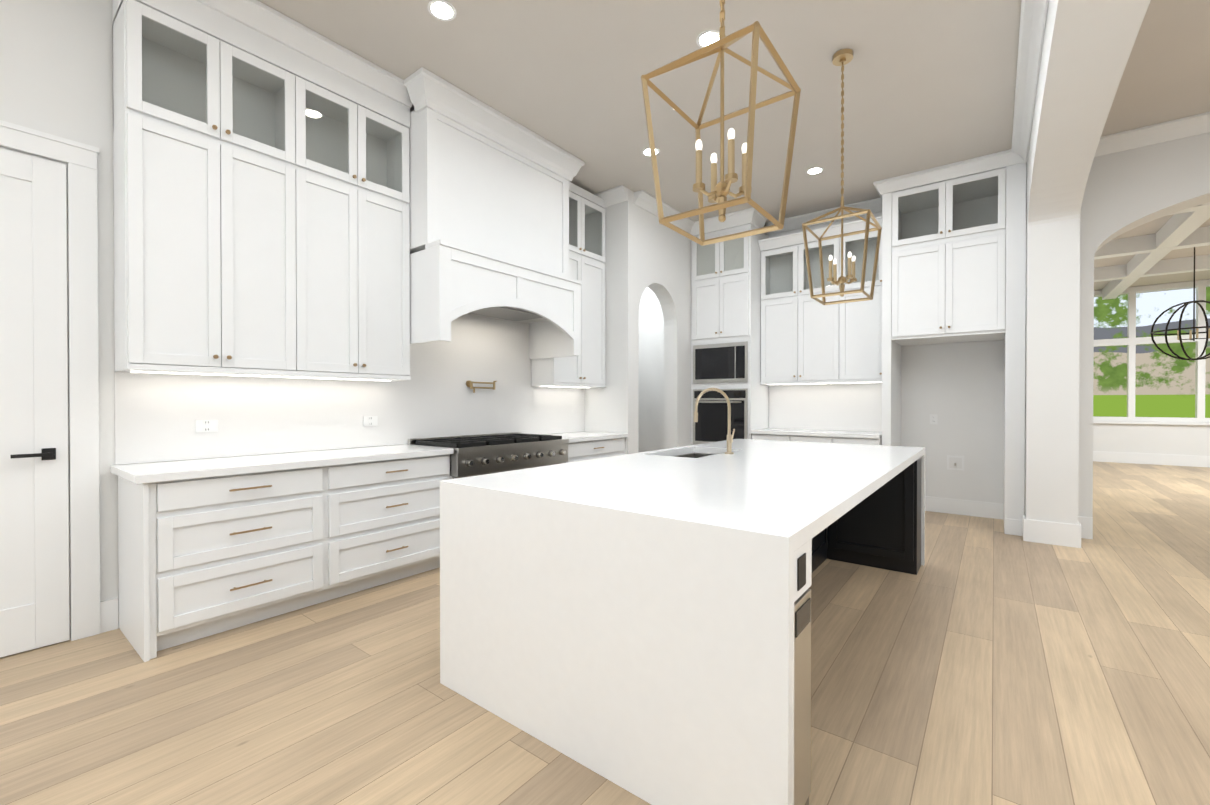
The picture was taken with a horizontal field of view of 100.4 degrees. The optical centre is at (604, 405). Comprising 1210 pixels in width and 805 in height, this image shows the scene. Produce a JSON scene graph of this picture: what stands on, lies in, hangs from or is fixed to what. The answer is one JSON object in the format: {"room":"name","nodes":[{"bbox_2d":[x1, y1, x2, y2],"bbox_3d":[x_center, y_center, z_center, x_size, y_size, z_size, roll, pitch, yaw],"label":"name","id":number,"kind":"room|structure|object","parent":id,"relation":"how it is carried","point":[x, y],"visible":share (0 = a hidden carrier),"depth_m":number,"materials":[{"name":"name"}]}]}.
{"room":"kitchen","nodes":[
{"label":"kitchen","id":0,"kind":"room"},
{"bbox_2d":[0,0,584,657],"bbox_3d":[-3.265,-0.576,2.258,0.158,3.660,9.690,0,0,38],"label":"wall","id":1,"kind":"structure","parent":0,"point":[56,66],"depth_m":3.10,"materials":[{"name":"paint"}]},
{"bbox_2d":[0,120,99,656],"bbox_3d":[-3.089,-0.072,2.315,0.068,2.652,1.104,0,0,38],"label":"door","id":2,"kind":"structure","parent":1,"relation":"in","point":[34,548],"depth_m":2.61,"materials":[{"name":"paint"}]},
{"bbox_2d":[195,420,217,431],"bbox_3d":[-2.480,0.128,3.141,0.008,0.075,0.115,0,0,38],"label":"electrical outlet","id":3,"kind":"object","parent":1,"relation":"attached to","point":[206,425],"visible":1,"depth_m":3.14,"materials":[{"name":"white plastic"}]},
{"bbox_2d":[113,96,311,375],"bbox_3d":[-2.345,-0.896,3.053,0.320,1.350,0.865,0,0,38],"label":"upper cabinet","id":4,"kind":"object","parent":1,"relation":"attached to","point":[261,183],"depth_m":2.88,"materials":[{"name":"paint"}]},
{"bbox_2d":[308,164,410,379],"bbox_3d":[-1.890,-0.900,3.643,0.320,1.350,0.865,0,0,38],"label":"upper cabinet","id":5,"kind":"object","parent":1,"relation":"attached to","point":[359,245],"depth_m":3.56,"materials":[{"name":"paint"}]},
{"bbox_2d":[363,416,377,425],"bbox_3d":[-1.845,0.123,3.964,0.008,0.075,0.115,0,0,38],"label":"electrical outlet","id":6,"kind":"object","parent":1,"relation":"attached to","point":[370,420],"visible":1,"depth_m":3.96,"materials":[{"name":"white plastic"}]},
{"bbox_2d":[466,380,496,392],"bbox_3d":[-1.170,-0.178,4.785,0.056,0.120,0.315,0,1,42],"label":"pot filler","id":7,"kind":"object","parent":1,"relation":"attached to","point":[469,383],"visible":1,"depth_m":4.76,"materials":[{"name":"gold metal"}]},
{"bbox_2d":[404,67,584,358],"bbox_3d":[-0.989,-1.450,4.493,0.702,1.938,1.800,0,0,38],"label":"range hood","id":8,"kind":"object","parent":1,"relation":"attached to","point":[488,211],"visible":0.98,"depth_m":4.13,"materials":[{"name":"paint"}]},
{"bbox_2d":[531,182,605,387],"bbox_3d":[-0.374,-1.285,5.580,0.348,2.166,0.882,0,0,38],"label":"upper cabinet","id":9,"kind":"object","parent":1,"relation":"attached to","point":[586,369],"visible":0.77,"depth_m":5.58,"materials":[{"name":"paint"}]},
{"bbox_2d":[0,461,1209,804],"bbox_3d":[4.482,1.296,3.433,13.300,0.100,21.000,0,0,38],"label":"floor","id":10,"kind":"structure","parent":0,"point":[980,661],"depth_m":2.17,"materials":[{"name":"brown wood"}]},
{"bbox_2d":[118,468,329,661],"bbox_3d":[-2.223,0.812,2.985,0.610,0.875,0.829,0,0,38],"label":"base cabinet","id":11,"kind":"object","parent":10,"relation":"on","point":[209,547],"depth_m":2.72,"materials":[{"name":"paint"}]},
{"bbox_2d":[110,444,453,483],"bbox_3d":[-1.949,0.351,3.316,0.635,0.040,1.792,0,0,38],"label":"countertop","id":12,"kind":"structure","parent":11,"relation":"on","point":[158,472],"depth_m":2.98,"materials":[{"name":"white stone"}]},
{"bbox_2d":[330,456,449,599],"bbox_3d":[-1.691,0.807,3.675,0.610,0.875,0.913,0,0,38],"label":"base cabinet","id":13,"kind":"object","parent":10,"relation":"on","point":[385,514],"depth_m":3.43,"materials":[{"name":"paint"}]},
{"bbox_2d":[408,432,568,478],"bbox_3d":[-0.982,0.759,4.502,0.720,0.960,1.260,0,0,38],"label":"range","id":14,"kind":"object","parent":10,"relation":"on","point":[479,454],"visible":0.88,"depth_m":4.23,"materials":[{"name":"metal"}]},
{"bbox_2d":[544,432,627,462],"bbox_3d":[-0.306,0.775,5.439,0.646,0.916,1.044,0,0,38],"label":"base cabinet","id":15,"kind":"object","parent":10,"relation":"on","point":[582,446],"visible":0.27,"depth_m":5.29,"materials":[{"name":"paint"}]},
{"bbox_2d":[440,439,924,804],"bbox_3d":[0.880,0.791,3.109,1.550,0.914,3.310,0,0,38],"label":"kitchen island","id":16,"kind":"object","parent":10,"relation":"on","point":[638,625],"visible":1,"depth_m":1.73,"materials":[{"name":"stone"}]},
{"bbox_2d":[694,388,734,453],"bbox_3d":[0.763,0.103,3.534,0.299,0.455,0.086,0,0,38],"label":"faucet","id":17,"kind":"object","parent":16,"relation":"on","point":[729,442],"visible":1,"depth_m":3.45,"materials":[{"name":"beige metal"}]},
{"bbox_2d":[690,207,768,444],"bbox_3d":[1.691,-0.604,6.753,0.920,3.658,0.733,0,0,38],"label":"tall cabinet","id":18,"kind":"object","parent":10,"relation":"on","point":[726,317],"visible":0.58,"depth_m":6.52,"materials":[{"name":"paint"}]},
{"bbox_2d":[750,432,797,441],"bbox_3d":[2.240,0.789,6.405,0.547,0.875,0.628,0,0,38],"label":"base cabinet","id":19,"kind":"object","parent":10,"relation":"on","point":[778,438],"depth_m":6.13,"materials":[{"name":"paint"}]},
{"bbox_2d":[798,436,841,443],"bbox_3d":[2.590,0.791,6.134,0.618,0.875,0.628,0,0,38],"label":"base cabinet","id":20,"kind":"object","parent":10,"relation":"on","point":[841,437],"depth_m":5.81,"materials":[{"name":"paint"}]},
{"bbox_2d":[750,428,881,439],"bbox_3d":[2.582,0.333,6.121,1.432,0.040,0.653,0,0,38],"label":"countertop","id":21,"kind":"structure","parent":20,"relation":"on","point":[768,431],"depth_m":5.94,"materials":[{"name":"white stone"}]},
{"bbox_2d":[842,436,881,444],"bbox_3d":[2.940,0.793,5.864,0.547,0.875,0.628,0,0,38],"label":"base cabinet","id":22,"kind":"object","parent":10,"relation":"on","point":[845,439],"depth_m":5.57,"materials":[{"name":"paint"}]},
{"bbox_2d":[873,149,1025,535],"bbox_3d":[3.671,-0.596,5.420,1.278,3.658,0.823,0,0,38],"label":"cabinet","id":23,"kind":"object","parent":10,"relation":"on","point":[953,252],"visible":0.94,"depth_m":5.11,"materials":[{"name":"paint"}]},
{"bbox_2d":[584,189,633,454],"bbox_3d":[-0.017,-0.600,5.947,0.790,3.660,0.120,0,0,38],"label":"wall","id":24,"kind":"structure","parent":0,"point":[609,407],"depth_m":5.74,"materials":[{"name":"paint"}]},
{"bbox_2d":[634,204,690,452],"bbox_3d":[0.861,-0.604,6.602,0.200,3.660,1.990,0,0,38],"label":"wall","id":25,"kind":"structure","parent":0,"point":[662,262],"depth_m":6.55,"materials":[{"name":"paint"}]},
{"bbox_2d":[258,0,1209,296],"bbox_3d":[4.482,-2.474,3.409,13.300,0.120,21.000,0,0,38],"label":"ceiling","id":26,"kind":"structure","parent":0,"point":[928,84],"depth_m":3.71,"materials":[{"name":"paint"}]},
{"bbox_2d":[427,0,456,20],"bbox_3d":[-0.993,-2.408,3.076,0.170,0.006,0.170,0,0,38],"label":"recessed light","id":27,"kind":"object","parent":26,"relation":"in","point":[442,10],"visible":1,"depth_m":3.07,"materials":[{"name":"paint"}]},
{"bbox_2d":[642,147,659,155],"bbox_3d":[0.437,-2.420,4.814,0.170,0.006,0.170,0,0,38],"label":"recessed light","id":28,"kind":"object","parent":26,"relation":"in","point":[645,151],"visible":0.71,"depth_m":4.80,"materials":[{"name":"paint"}]},
{"bbox_2d":[696,30,719,47],"bbox_3d":[0.686,-2.410,3.320,0.170,0.006,0.170,0,0,38],"label":"recessed light","id":29,"kind":"object","parent":26,"relation":"in","point":[705,38],"visible":0.75,"depth_m":3.30,"materials":[{"name":"paint"}]},
{"bbox_2d":[641,0,800,245],"bbox_3d":[0.415,-1.516,1.780,0.422,1.769,0.421,0,0,38],"label":"pendant lantern","id":30,"kind":"object","parent":26,"relation":"hanging from","point":[719,192],"visible":1,"depth_m":1.77,"materials":[{"name":"gold metal"}]},
{"bbox_2d":[806,167,823,174],"bbox_3d":[2.169,-2.422,5.208,0.170,0.006,0.170,0,0,38],"label":"recessed light","id":31,"kind":"object","parent":26,"relation":"in","point":[814,170],"visible":1,"depth_m":5.20,"materials":[{"name":"paint"}]},
{"bbox_2d":[802,48,881,304],"bbox_3d":[1.637,-1.572,3.476,0.422,1.679,0.421,0,0,38],"label":"pendant lantern","id":32,"kind":"object","parent":26,"relation":"hanging from","point":[841,57],"visible":1,"depth_m":3.47,"materials":[{"name":"gold metal"}]},
{"bbox_2d":[1094,202,1209,299],"bbox_3d":[9.946,-2.320,6.045,7.850,0.219,8.130,0,0,38],"label":"ceiling beams","id":33,"kind":"structure","parent":26,"relation":"attached to","point":[1181,229],"depth_m":7.42,"materials":[{"name":"paint"}]},
{"bbox_2d":[1150,247,1209,359],"bbox_3d":[8.492,-1.543,7.267,0.864,1.788,0.864,0,0,38],"label":"chandelier","id":34,"kind":"object","parent":26,"relation":"hanging from","point":[1190,333],"visible":0.98,"depth_m":7.32,"materials":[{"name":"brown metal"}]},
{"bbox_2d":[638,212,1003,503],"bbox_3d":[2.266,-0.607,6.990,5.430,3.660,0.359,0,0,38],"label":"wall","id":35,"kind":"structure","parent":0,"point":[957,389],"depth_m":5.89,"materials":[{"name":"paint"}]},
{"bbox_2d":[760,287,845,382],"bbox_3d":[2.518,-0.845,6.369,1.019,1.085,0.309,0,0,38],"label":"upper cabinet","id":36,"kind":"object","parent":35,"relation":"attached to","point":[806,338],"depth_m":6.23,"materials":[{"name":"paint"}]},
{"bbox_2d":[846,283,881,382],"bbox_3d":[3.034,-0.843,5.970,0.541,1.085,0.309,0,0,38],"label":"upper cabinet","id":37,"kind":"object","parent":35,"relation":"attached to","point":[863,318],"depth_m":5.82,"materials":[{"name":"paint"}]},
{"bbox_2d":[930,414,936,423],"bbox_3d":[3.804,0.161,5.837,0.075,0.115,0.008,0,0,38],"label":"outlet","id":38,"kind":"object","parent":35,"relation":"attached to","point":[933,418],"visible":1,"depth_m":5.84,"materials":[{"name":"white plastic"}]},
{"bbox_2d":[947,455,963,470],"bbox_3d":[3.964,0.651,5.704,0.160,0.160,0.030,0,0,38],"label":"outlet box","id":39,"kind":"object","parent":35,"relation":"attached to","point":[955,462],"visible":1,"depth_m":5.71,"materials":[{"name":"white plastic"}]},
{"bbox_2d":[1024,0,1150,524],"bbox_3d":[0.950,-0.565,0.557,0.350,3.660,12.150,0,0,38],"label":"column","id":40,"kind":"structure","parent":0,"point":[1087,47],"depth_m":4.40,"materials":[{"name":"paint"}]},
{"bbox_2d":[100,451,1209,632],"bbox_3d":[4.687,1.141,2.642,11.989,0.220,19.999,0,0,38],"label":"baseboard","id":41,"kind":"structure","parent":40,"relation":"attached to","point":[1056,533],"depth_m":5.49,"materials":[{"name":"paint"}]},
{"bbox_2d":[594,0,1209,234],"bbox_3d":[2.181,-2.320,-0.626,11.990,0.130,11.799,0,0,38],"label":"crown molding","id":42,"kind":"structure","parent":40,"relation":"attached to","point":[1033,15],"depth_m":4.33,"materials":[{"name":"paint"}]},
{"bbox_2d":[1078,132,1209,517],"bbox_3d":[7.487,-0.578,2.585,7.520,3.660,0.350,0,0,38],"label":"wall","id":43,"kind":"structure","parent":0,"point":[1126,190],"depth_m":4.57,"materials":[{"name":"paint"}]},
{"bbox_2d":[1093,279,1209,455],"bbox_3d":[12.438,-0.623,9.406,8.020,3.660,0.200,0,0,38],"label":"wall","id":44,"kind":"structure","parent":0,"point":[1162,439],"depth_m":10.27,"materials":[{"name":"paint"}]},
{"bbox_2d":[1093,280,1209,424],"bbox_3d":[11.691,-1.026,9.892,3.900,2.820,0.180,0,0,38],"label":"window frames","id":45,"kind":"structure","parent":44,"relation":"in","point":[1131,341],"depth_m":10.23,"materials":[{"name":"paint"}]},
{"label":"outside","id":46,"kind":"structure","parent":0,"visible":0},
{"bbox_2d":[1093,287,1209,417],"bbox_3d":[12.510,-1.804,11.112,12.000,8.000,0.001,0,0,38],"label":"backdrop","id":47,"kind":"structure","parent":46,"point":[1164,385],"depth_m":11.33,"materials":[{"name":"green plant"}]}
]}

